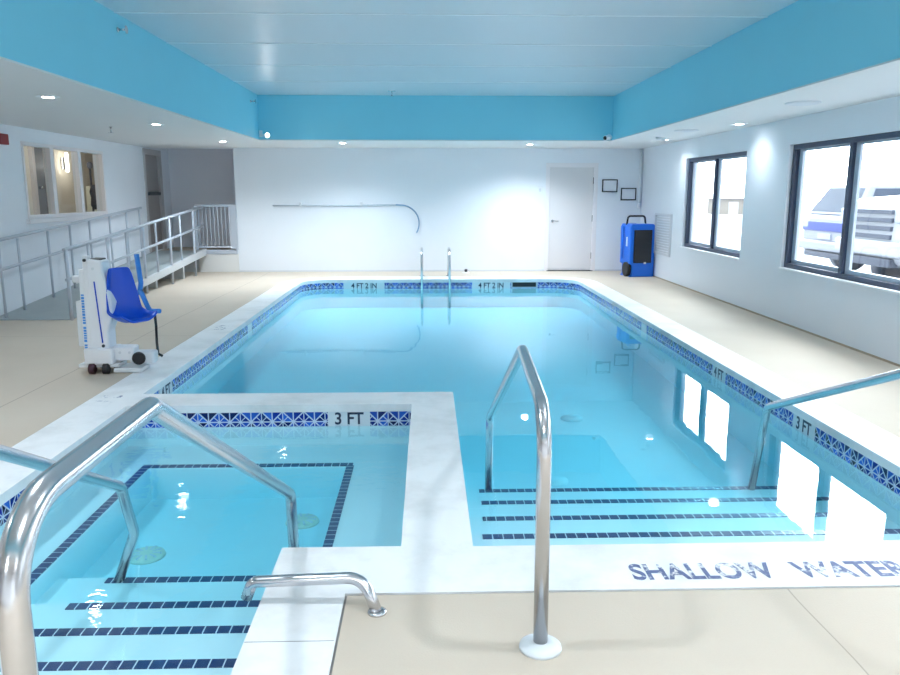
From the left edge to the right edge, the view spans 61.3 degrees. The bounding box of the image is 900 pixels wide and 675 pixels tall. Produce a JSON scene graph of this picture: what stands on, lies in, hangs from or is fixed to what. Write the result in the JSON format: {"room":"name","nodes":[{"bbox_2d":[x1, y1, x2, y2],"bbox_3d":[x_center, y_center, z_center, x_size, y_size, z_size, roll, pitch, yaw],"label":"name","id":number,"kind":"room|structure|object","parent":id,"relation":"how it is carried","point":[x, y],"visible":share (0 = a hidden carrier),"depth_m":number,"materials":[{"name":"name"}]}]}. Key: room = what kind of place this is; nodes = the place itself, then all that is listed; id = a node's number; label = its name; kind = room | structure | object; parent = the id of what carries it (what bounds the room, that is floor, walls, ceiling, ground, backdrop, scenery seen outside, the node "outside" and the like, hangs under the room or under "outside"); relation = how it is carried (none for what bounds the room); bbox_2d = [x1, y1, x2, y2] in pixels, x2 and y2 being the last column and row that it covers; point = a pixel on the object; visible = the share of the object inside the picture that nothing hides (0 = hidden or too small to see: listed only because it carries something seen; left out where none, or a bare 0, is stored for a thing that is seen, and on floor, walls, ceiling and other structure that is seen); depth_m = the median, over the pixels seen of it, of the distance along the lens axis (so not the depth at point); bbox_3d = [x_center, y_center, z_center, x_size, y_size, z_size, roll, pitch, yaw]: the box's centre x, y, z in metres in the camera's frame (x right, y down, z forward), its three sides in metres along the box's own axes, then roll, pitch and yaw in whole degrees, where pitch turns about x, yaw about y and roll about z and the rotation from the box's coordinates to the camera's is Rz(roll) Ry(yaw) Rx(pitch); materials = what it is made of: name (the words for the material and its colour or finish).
{"room":"indoor swimming pool","nodes":[
{"label":"indoor swimming pool","id":0,"kind":"room"},
{"bbox_2d":[23,146,94,214],"bbox_3d":[-7.673,-2.421,13.565,0.120,2.700,12.000,0,11,-2],"label":"wall","id":1,"kind":"structure","parent":0,"point":[65,184],"depth_m":15.15,"materials":[{"name":"beige paint"}]},
{"bbox_2d":[27,146,58,214],"bbox_3d":[-7.575,-2.682,14.271,0.120,2.150,0.840,0,11,-2],"label":"door","id":2,"kind":"structure","parent":1,"relation":"in","point":[35,155],"depth_m":13.97,"materials":[{"name":"grey wood"}]},
{"bbox_2d":[60,152,69,171],"bbox_3d":[-7.599,-3.460,15.019,0.124,0.380,0.140,0,11,-2],"label":"wall sconce","id":3,"kind":"object","parent":1,"relation":"attached to","point":[64,160],"visible":1,"depth_m":14.99,"materials":[{"name":"glass"}]},
{"bbox_2d":[0,124,173,315],"bbox_3d":[-5.516,-1.312,6.381,0.160,3.400,18.950,0,11,-2],"label":"wall","id":4,"kind":"structure","parent":0,"point":[123,163],"depth_m":10.86,"materials":[{"name":"white paint"}]},
{"bbox_2d":[0,133,10,144],"bbox_3d":[-5.502,-2.443,9.362,0.055,0.130,0.245,0,11,-2],"label":"fire alarm","id":5,"kind":"object","parent":4,"relation":"attached to","point":[4,138],"visible":1,"depth_m":9.35,"materials":[{"name":"red plastic"}]},
{"bbox_2d":[20,141,111,223],"bbox_3d":[-5.600,-2.250,11.134,0.140,1.060,2.620,0,11,-2],"label":"window","id":6,"kind":"structure","parent":4,"relation":"in","point":[54,215],"depth_m":10.97,"materials":[{"name":"white paint"}]},
{"bbox_2d":[142,148,166,252],"bbox_3d":[-5.754,-2.651,14.617,0.200,1.960,1.000,0,11,-2],"label":"door","id":7,"kind":"structure","parent":4,"relation":"in","point":[152,166],"depth_m":14.69,"materials":[{"name":"grey"}]},
{"bbox_2d":[0,0,258,138],"bbox_3d":[-2.927,-2.309,5.634,0.104,0.744,13.300,0,11,-2],"label":"wall","id":8,"kind":"structure","parent":0,"point":[77,40],"depth_m":6.64,"materials":[{"name":"blue paint"}]},
{"bbox_2d":[116,26,127,33],"bbox_3d":[-2.867,-2.691,6.643,0.079,0.068,0.068,0,11,-2],"label":"sprinkler head","id":9,"kind":"object","parent":8,"relation":"attached to","point":[117,28],"visible":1,"depth_m":6.64},
{"bbox_2d":[0,56,258,139],"bbox_3d":[-2.899,-1.941,5.705,0.060,0.013,13.300,0,11,-2],"label":"trim","id":10,"kind":"structure","parent":8,"relation":"attached to","point":[2,59],"depth_m":6.36,"materials":[{"name":"paint"}]},
{"bbox_2d":[259,130,269,137],"bbox_3d":[-2.968,-3.249,12.147,0.080,0.124,0.225,-9,14,-41],"label":"lamp","id":11,"kind":"object","parent":8,"relation":"attached to","point":[267,135],"visible":1,"depth_m":12.13,"materials":[{"name":"white plastic"}]},
{"bbox_2d":[168,149,235,246],"bbox_3d":[-4.897,-2.719,15.669,2.035,2.700,0.120,0,11,-2],"label":"wall","id":12,"kind":"structure","parent":0,"point":[197,176],"depth_m":15.54,"materials":[{"name":"paint"}]},
{"bbox_2d":[150,148,643,269],"bbox_3d":[-0.989,-2.881,14.647,9.790,3.400,0.200,0,11,-2],"label":"wall","id":13,"kind":"structure","parent":0,"point":[485,205],"depth_m":14.62,"materials":[{"name":"white paint"}]},
{"bbox_2d":[273,202,419,232],"bbox_3d":[-1.981,-2.299,14.587,2.798,0.587,0.075,0,11,-2],"label":"hook","id":14,"kind":"object","parent":13,"relation":"attached to","point":[300,203],"visible":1,"depth_m":14.53,"materials":[{"name":"silver metal"}]},
{"bbox_2d":[239,269,543,271],"bbox_3d":[-1.126,-1.305,14.842,5.940,0.030,0.016,0,11,-2],"label":"baseboard","id":15,"kind":"structure","parent":13,"relation":"attached to","point":[542,269],"depth_m":14.81,"materials":[{"name":"white"}]},
{"bbox_2d":[537,186,542,193],"bbox_3d":[1.733,-2.837,14.629,0.110,0.150,0.014,0,11,-2],"label":"switch plate","id":16,"kind":"object","parent":13,"relation":"attached to","point":[539,188],"visible":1,"depth_m":14.63,"materials":[{"name":"white plastic"}]},
{"bbox_2d":[544,163,598,270],"bbox_3d":[2.342,-2.341,14.832,1.005,2.070,0.235,0,11,-2],"label":"door","id":17,"kind":"structure","parent":13,"relation":"in","point":[571,188],"depth_m":14.76,"materials":[{"name":"paint"}]},
{"bbox_2d":[595,269,621,270],"bbox_3d":[3.277,-1.329,14.971,0.860,0.030,0.016,0,11,-2],"label":"baseboard","id":18,"kind":"structure","parent":13,"relation":"attached to","point":[595,269],"depth_m":14.96,"materials":[{"name":"white"}]},
{"bbox_2d":[602,179,617,191],"bbox_3d":[3.081,-2.926,14.648,0.297,0.238,0.021,0,11,-2],"label":"picture frame","id":19,"kind":"object","parent":13,"relation":"attached to","point":[608,185],"visible":1,"depth_m":14.65,"materials":[{"name":"black wood"}]},
{"bbox_2d":[621,188,635,199],"bbox_3d":[3.450,-2.773,14.688,0.295,0.232,0.021,0,11,-2],"label":"picture frame","id":20,"kind":"object","parent":13,"relation":"attached to","point":[626,193],"visible":1,"depth_m":14.69,"materials":[{"name":"black wood"}]},
{"bbox_2d":[637,148,642,207],"bbox_3d":[3.658,-3.059,14.621,0.068,1.120,0.068,0,11,-2],"label":"conduit pipe","id":21,"kind":"object","parent":13,"relation":"attached to","point":[641,149],"visible":1,"depth_m":14.61,"materials":[{"name":"white metal"}]},
{"bbox_2d":[257,95,613,139],"bbox_3d":[-0.214,-3.573,12.297,5.730,0.744,0.104,0,11,-2],"label":"wall","id":22,"kind":"structure","parent":0,"point":[284,117],"depth_m":12.25,"materials":[{"name":"blue paint"}]},
{"bbox_2d":[259,140,611,140],"bbox_3d":[-0.213,-3.200,12.339,5.730,0.013,0.060,0,11,-2],"label":"trim","id":23,"kind":"structure","parent":22,"relation":"attached to","point":[259,140],"depth_m":12.31,"materials":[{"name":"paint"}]},
{"bbox_2d":[94,0,797,95],"bbox_3d":[-0.015,-2.740,5.640,6.330,0.200,13.900,0,11,-2],"label":"ceiling","id":24,"kind":"structure","parent":0,"point":[637,64],"depth_m":7.80,"materials":[{"name":"white paint"}]},
{"bbox_2d":[114,12,767,82],"bbox_3d":[-0.024,-2.697,5.944,5.730,0.016,9.704,0,11,-2],"label":"trim","id":25,"kind":"structure","parent":24,"relation":"attached to","point":[114,12],"depth_m":7.94,"materials":[{"name":"white"}]},
{"bbox_2d":[0,271,899,674],"bbox_3d":[-0.743,0.282,6.828,9.790,0.100,18.950,0,11,-2],"label":"floor","id":26,"kind":"structure","parent":0,"point":[815,631],"depth_m":2.84,"materials":[{"name":"beige tile"}]},
{"bbox_2d":[0,248,206,319],"bbox_3d":[-5.095,-0.962,11.883,0.980,0.460,5.700,0,11,-2],"label":"ramp","id":27,"kind":"object","parent":26,"relation":"on","point":[48,307],"visible":0.52,"depth_m":11.50,"materials":[{"name":"grey"}]},
{"bbox_2d":[0,207,142,317],"bbox_3d":[-5.432,-1.217,11.060,0.041,1.268,5.303,0,11,-2],"label":"handrail","id":28,"kind":"object","parent":27,"relation":"on","point":[69,224],"visible":0.85,"depth_m":10.33,"materials":[{"name":"grey metal"}]},
{"bbox_2d":[62,206,202,320],"bbox_3d":[-4.628,-1.345,11.748,0.041,1.263,5.653,0,11,-2],"label":"handrail","id":29,"kind":"object","parent":27,"relation":"attached to","point":[106,237],"visible":0.83,"depth_m":11.44,"materials":[{"name":"grey metal"}]},
{"bbox_2d":[72,254,162,373],"bbox_3d":[-2.831,-0.205,6.477,0.669,0.988,0.480,0,11,-2],"label":"lift","id":30,"kind":"object","parent":26,"relation":"on","point":[109,296],"visible":1,"depth_m":6.41,"materials":[{"name":"white plastic"}]},
{"bbox_2d":[159,247,238,271],"bbox_3d":[-4.893,-1.581,15.223,1.585,0.430,1.140,0,11,-2],"label":"landing platform","id":31,"kind":"object","parent":26,"relation":"on","point":[216,259],"visible":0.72,"depth_m":14.71,"materials":[{"name":"grey"}]},
{"bbox_2d":[193,205,238,249],"bbox_3d":[-4.476,-2.108,14.545,0.799,0.860,0.044,0,11,-2],"label":"guard","id":32,"kind":"object","parent":31,"relation":"on","point":[232,212],"visible":0.97,"depth_m":14.54,"materials":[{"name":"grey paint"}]},
{"bbox_2d":[0,411,410,674],"bbox_3d":[-1.244,1.180,3.784,2.140,0.670,3.666,0,11,-2],"label":"hot tub","id":33,"kind":"object","parent":26,"relation":"in","point":[219,528],"visible":0.61,"depth_m":4.42,"materials":[{"name":"liquid"}]},
{"bbox_2d":[0,444,138,582],"bbox_3d":[-1.512,0.744,2.417,0.174,1.470,2.593,-1,11,-3],"label":"handrail","id":34,"kind":"object","parent":33,"relation":"on","point":[8,454],"visible":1,"depth_m":3.41,"materials":[{"name":"metal"}]},
{"bbox_2d":[130,546,165,564],"bbox_3d":[-1.720,1.227,4.305,0.209,0.024,0.209,0,11,-2],"label":"drain cover","id":35,"kind":"object","parent":33,"relation":"on","point":[148,554],"visible":0.94,"depth_m":4.28,"materials":[{"name":"white"}]},
{"bbox_2d":[0,397,298,674],"bbox_3d":[-0.684,0.764,2.317,0.144,1.479,2.341,0,11,-2],"label":"handrail","id":36,"kind":"object","parent":33,"relation":"on","point":[18,654],"visible":0.96,"depth_m":1.21,"materials":[{"name":"metal"}]},
{"bbox_2d":[285,513,318,528],"bbox_3d":[-0.923,1.142,4.751,0.209,0.024,0.209,0,11,-2],"label":"drain cover","id":37,"kind":"object","parent":33,"relation":"on","point":[305,521],"visible":0.72,"depth_m":4.72,"materials":[{"name":"white"}]},
{"bbox_2d":[328,412,369,425],"bbox_3d":[-0.733,0.590,5.518,0.305,0.112,0.007,0,11,-2],"label":"depth marker","id":38,"kind":"object","parent":33,"relation":"attached to","point":[334,418],"visible":1,"depth_m":5.51,"materials":[{"name":"white tile"}]},
{"bbox_2d":[154,282,899,545],"bbox_3d":[0.005,0.589,8.513,5.100,1.270,10.700,0,11,-2],"label":"swimming pool","id":39,"kind":"object","parent":26,"relation":"in","point":[662,450],"visible":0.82,"depth_m":7.06,"materials":[{"name":"liquid"}]},
{"bbox_2d":[159,381,172,393],"bbox_3d":[-2.357,0.440,6.305,0.007,0.112,0.305,0,11,-2],"label":"depth marker","id":40,"kind":"object","parent":39,"relation":"attached to","point":[167,389],"visible":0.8,"depth_m":6.33,"materials":[{"name":"white tile"}]},
{"bbox_2d":[247,322,251,332],"bbox_3d":[-2.448,-0.126,9.291,0.006,0.112,0.200,0,11,-2],"label":"depth marker","id":41,"kind":"object","parent":39,"relation":"attached to","point":[250,324],"visible":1,"depth_m":9.27,"materials":[{"name":"tile"}]},
{"bbox_2d":[344,283,384,288],"bbox_3d":[-1.518,-0.913,13.440,0.720,0.112,0.007,0,11,-2],"label":"depth marker","id":42,"kind":"object","parent":39,"relation":"attached to","point":[346,285],"visible":1,"depth_m":13.44,"materials":[{"name":"white tile"}]},
{"bbox_2d":[419,247,450,307],"bbox_3d":[-0.262,-1.099,13.728,0.589,1.041,0.731,0,11,-2],"label":"pool ladder","id":43,"kind":"object","parent":39,"relation":"on","point":[421,249],"visible":1,"depth_m":13.39,"materials":[{"name":"metal"}]},
{"bbox_2d":[0,276,899,674],"bbox_3d":[-0.011,0.078,7.764,5.430,0.057,12.500,0,11,-2],"label":"coping","id":44,"kind":"object","parent":39,"relation":"on","point":[293,630],"visible":0.97,"depth_m":3.28,"materials":[{"name":"grey"}]},
{"bbox_2d":[88,396,122,407],"bbox_3d":[-2.523,0.467,5.558,0.148,0.001,0.326,0,11,-2],"label":"painted lettering","id":45,"kind":"object","parent":44,"relation":"on","point":[112,401],"visible":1,"depth_m":5.55},
{"bbox_2d":[211,325,226,329],"bbox_3d":[-2.604,-0.112,8.607,0.146,0.001,0.335,0,11,-2],"label":"painted lettering","id":46,"kind":"object","parent":44,"relation":"on","point":[219,327],"visible":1,"depth_m":8.61},
{"bbox_2d":[241,572,386,617],"bbox_3d":[-0.500,0.937,2.812,0.551,0.137,0.103,2,11,9],"label":"grab bar","id":47,"kind":"object","parent":44,"relation":"on","point":[375,610],"visible":1,"depth_m":2.80,"materials":[{"name":"metal"}]},
{"bbox_2d":[329,596,346,674],"bbox_3d":[-0.011,0.080,7.764,5.454,0.039,12.524,0,11,-2],"label":"trim","id":48,"kind":"structure","parent":44,"relation":"attached to","point":[341,619],"depth_m":2.62,"materials":[{"name":"grey"}]},
{"bbox_2d":[628,562,770,579],"bbox_3d":[1.015,0.940,3.063,0.578,0.001,0.130,0,11,-2],"label":"painted lettering","id":49,"kind":"object","parent":44,"relation":"on","point":[752,566],"visible":1,"depth_m":3.06},
{"bbox_2d":[788,561,899,576],"bbox_3d":[1.625,0.937,3.080,0.465,0.001,0.129,0,11,-2],"label":"painted lettering","id":50,"kind":"object","parent":44,"relation":"on","point":[896,566],"visible":1,"depth_m":3.08},
{"bbox_2d":[472,282,509,288],"bbox_3d":[0.731,-0.926,13.506,0.680,0.112,0.007,0,11,-2],"label":"depth marker","id":51,"kind":"object","parent":39,"relation":"attached to","point":[475,285],"visible":1,"depth_m":13.50,"materials":[{"name":"white tile"}]},
{"bbox_2d":[485,345,561,660],"bbox_3d":[0.265,0.637,3.788,0.144,1.381,2.721,0,11,-2],"label":"handrail","id":52,"kind":"object","parent":39,"relation":"on","point":[539,645],"visible":0.99,"depth_m":2.50,"materials":[{"name":"metal"}]},
{"bbox_2d":[511,282,537,287],"bbox_3d":[1.321,-0.941,13.518,0.480,0.110,0.014,0,11,-2],"label":"skimmer","id":53,"kind":"object","parent":39,"relation":"attached to","point":[513,284],"visible":1,"depth_m":13.51,"materials":[{"name":"white plastic"}]},
{"bbox_2d":[551,474,568,486],"bbox_3d":[0.772,1.063,5.622,0.219,0.036,0.219,0,11,-2],"label":"drain cover","id":54,"kind":"object","parent":39,"relation":"on","point":[556,480],"visible":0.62,"depth_m":5.59,"materials":[{"name":"paint"}]},
{"bbox_2d":[560,414,582,421],"bbox_3d":[1.129,0.755,7.051,0.219,0.036,0.219,0,11,-2],"label":"drain cover","id":55,"kind":"object","parent":39,"relation":"on","point":[568,417],"visible":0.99,"depth_m":7.01,"materials":[{"name":"paint"}]},
{"bbox_2d":[641,323,646,332],"bbox_3d":[2.365,-0.121,9.264,0.006,0.112,0.200,0,11,-2],"label":"depth marker","id":56,"kind":"object","parent":39,"relation":"attached to","point":[643,327],"visible":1,"depth_m":9.25,"materials":[{"name":"tile"}]},
{"bbox_2d":[712,365,725,383],"bbox_3d":[2.436,0.330,6.888,0.007,0.112,0.305,0,11,-2],"label":"depth marker","id":57,"kind":"object","parent":39,"relation":"attached to","point":[717,373],"visible":1,"depth_m":6.88,"materials":[{"name":"white tile"}]},
{"bbox_2d":[793,414,815,440],"bbox_3d":[2.483,0.624,5.336,0.007,0.112,0.305,0,11,-2],"label":"depth marker","id":58,"kind":"object","parent":39,"relation":"attached to","point":[804,427],"visible":1,"depth_m":5.32,"materials":[{"name":"white tile"}]},
{"bbox_2d":[748,369,899,489],"bbox_3d":[2.113,0.615,3.812,0.144,1.382,2.675,0,11,-2],"label":"handrail","id":59,"kind":"object","parent":39,"relation":"on","point":[893,375],"visible":1,"depth_m":4.47,"materials":[{"name":"metal"}]},
{"bbox_2d":[620,215,654,276],"bbox_3d":[3.456,-1.691,13.986,0.571,1.108,0.494,-2,11,-11],"label":"dehumidifier","id":60,"kind":"object","parent":26,"relation":"on","point":[637,239],"visible":1,"depth_m":13.81,"materials":[{"name":"blue plastic"}]},
{"bbox_2d":[633,230,652,262],"bbox_3d":[3.494,-1.647,13.773,0.340,0.594,0.029,-2,11,-11],"label":"grille","id":61,"kind":"object","parent":60,"relation":"attached to","point":[642,239],"depth_m":13.76,"materials":[{"name":"black plastic"}]},
{"bbox_2d":[0,61,899,148],"bbox_3d":[-0.727,-2.013,5.833,9.390,0.100,17.450,0,11,-2],"label":"soffit","id":62,"kind":"structure","parent":0,"point":[79,111],"depth_m":8.69,"materials":[{"name":"paint"}]},
{"bbox_2d":[36,95,59,97],"bbox_3d":[-3.549,-2.125,6.709,0.196,0.010,0.196,0,11,-2],"label":"recessed light","id":63,"kind":"object","parent":62,"relation":"attached to","point":[40,96],"visible":1,"depth_m":6.65,"materials":[{"name":"white plastic"}]},
{"bbox_2d":[674,129,698,131],"bbox_3d":[3.205,-2.798,10.309,0.320,0.026,0.320,0,11,-2],"label":"diffuser","id":64,"kind":"object","parent":62,"relation":"attached to","point":[682,130],"visible":1,"depth_m":10.21,"materials":[{"name":"white"}]},
{"bbox_2d":[785,101,821,105],"bbox_3d":[3.330,-2.202,7.168,0.320,0.026,0.320,0,11,-2],"label":"diffuser","id":65,"kind":"object","parent":62,"relation":"attached to","point":[794,103],"visible":1,"depth_m":7.09,"materials":[{"name":"white metal"}]},
{"bbox_2d":[612,0,899,139],"bbox_3d":[2.897,-2.341,5.804,0.104,0.744,13.300,0,11,-2],"label":"wall","id":66,"kind":"structure","parent":0,"point":[804,42],"depth_m":6.67,"materials":[{"name":"blue paint"}]},
{"bbox_2d":[603,134,611,140],"bbox_3d":[2.563,-3.240,12.302,0.116,0.110,0.229,6,12,30],"label":"security camera","id":67,"kind":"object","parent":66,"relation":"attached to","point":[609,136],"visible":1,"depth_m":12.24,"materials":[{"name":"white plastic"}]},
{"bbox_2d":[612,58,899,140],"bbox_3d":[2.869,-1.973,5.873,0.060,0.013,13.300,0,11,-2],"label":"trim","id":68,"kind":"structure","parent":66,"relation":"attached to","point":[897,60],"depth_m":6.42,"materials":[{"name":"paint"}]},
{"bbox_2d":[640,96,899,363],"bbox_3d":[4.050,-1.365,6.661,0.200,3.400,18.950,0,11,-2],"label":"wall","id":69,"kind":"structure","parent":0,"point":[864,319],"depth_m":9.15,"materials":[{"name":"white paint"}]},
{"bbox_2d":[654,213,672,256],"bbox_3d":[3.736,-1.813,13.363,0.030,0.720,0.920,0,11,-2],"label":"louver","id":70,"kind":"object","parent":69,"relation":"attached to","point":[668,254],"visible":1,"depth_m":13.29,"materials":[{"name":"white metal"}]},
{"bbox_2d":[680,151,746,259],"bbox_3d":[3.867,-1.944,11.133,0.147,1.420,2.360,0,11,-2],"label":"window","id":71,"kind":"structure","parent":69,"relation":"in","point":[712,248],"depth_m":11.18,"materials":[{"name":"black metal"}]},
{"bbox_2d":[653,275,899,366],"bbox_3d":[3.968,0.300,6.414,0.016,0.020,17.450,0,11,-2],"label":"baseboard","id":72,"kind":"structure","parent":69,"relation":"attached to","point":[808,332],"depth_m":8.53,"materials":[{"name":"beige tile"}]},
{"bbox_2d":[778,131,899,294],"bbox_3d":[3.974,-1.275,7.607,0.147,1.420,2.480,0,11,-2],"label":"window","id":73,"kind":"structure","parent":69,"relation":"in","point":[844,273],"depth_m":7.65,"materials":[{"name":"black metal"}]},
{"bbox_3d":[-6.773,-1.444,13.777,1.920,0.100,12.000,0,11,-2],"label":"floor","id":74,"kind":"structure","parent":0,"visible":0},
{"bbox_2d":[85,186,96,211],"bbox_3d":[-7.446,-2.653,16.531,0.470,1.250,0.900,0,11,-2],"label":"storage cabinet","id":75,"kind":"object","parent":74,"relation":"on","point":[88,197],"visible":0.02,"depth_m":16.02,"materials":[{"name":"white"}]},
{"bbox_2d":[87,162,96,210],"bbox_3d":[-6.736,-2.458,14.350,0.398,1.680,0.398,0,11,-2],"label":"coat stand","id":76,"kind":"object","parent":74,"relation":"on","point":[92,191],"visible":0.64,"depth_m":14.26,"materials":[{"name":"black metal"}]},
{"label":"outside","id":77,"kind":"structure","parent":0,"visible":0},
{"bbox_2d":[694,201,871,273],"bbox_3d":[70.657,-8.007,51.534,135.650,0.120,220.000,0,11,-2],"label":"ground","id":78,"kind":"structure","parent":77,"point":[730,225],"depth_m":34.93,"materials":[{"name":"white"}]},
{"bbox_2d":[706,198,743,213],"bbox_3d":[23.259,-10.913,63.040,3.100,1.300,2.700,0,11,-2],"label":"shed","id":79,"kind":"object","parent":78,"relation":"on","point":[727,205],"visible":0.69,"depth_m":61.80,"materials":[{"name":"grey"}]},
{"bbox_2d":[799,184,899,269],"bbox_3d":[10.127,-2.258,15.916,4.800,1.858,2.340,0,11,-2],"label":"suv","id":80,"kind":"object","parent":78,"relation":"on","point":[821,227],"visible":0.36,"depth_m":15.86,"materials":[{"name":"silver metal"}]},
{"bbox_2d":[802,219,809,226],"bbox_3d":[7.819,-2.502,16.645,0.090,0.170,0.280,0,11,-2],"label":"tail light","id":81,"kind":"object","parent":80,"relation":"attached to","point":[806,222],"depth_m":16.58,"materials":[{"name":"grey"}]},
{"bbox_2d":[804,249,838,259],"bbox_3d":[7.848,-1.743,15.945,0.160,0.120,1.440,0,11,-2],"label":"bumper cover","id":82,"kind":"object","parent":80,"relation":"attached to","point":[823,253],"depth_m":15.83,"materials":[{"name":"grey"}]},
{"bbox_2d":[835,195,899,278],"bbox_3d":[9.931,-1.975,13.265,5.450,2.291,2.340,0,11,-2],"label":"pickup truck","id":83,"kind":"object","parent":78,"relation":"on","point":[877,233],"visible":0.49,"depth_m":13.05,"materials":[{"name":"grey metal"}]},
{"bbox_2d":[852,254,896,267],"bbox_3d":[7.327,-1.353,13.305,0.160,0.151,1.440,0,11,-2],"label":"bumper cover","id":84,"kind":"object","parent":83,"relation":"attached to","point":[866,259],"depth_m":12.98,"materials":[{"name":"grey"}]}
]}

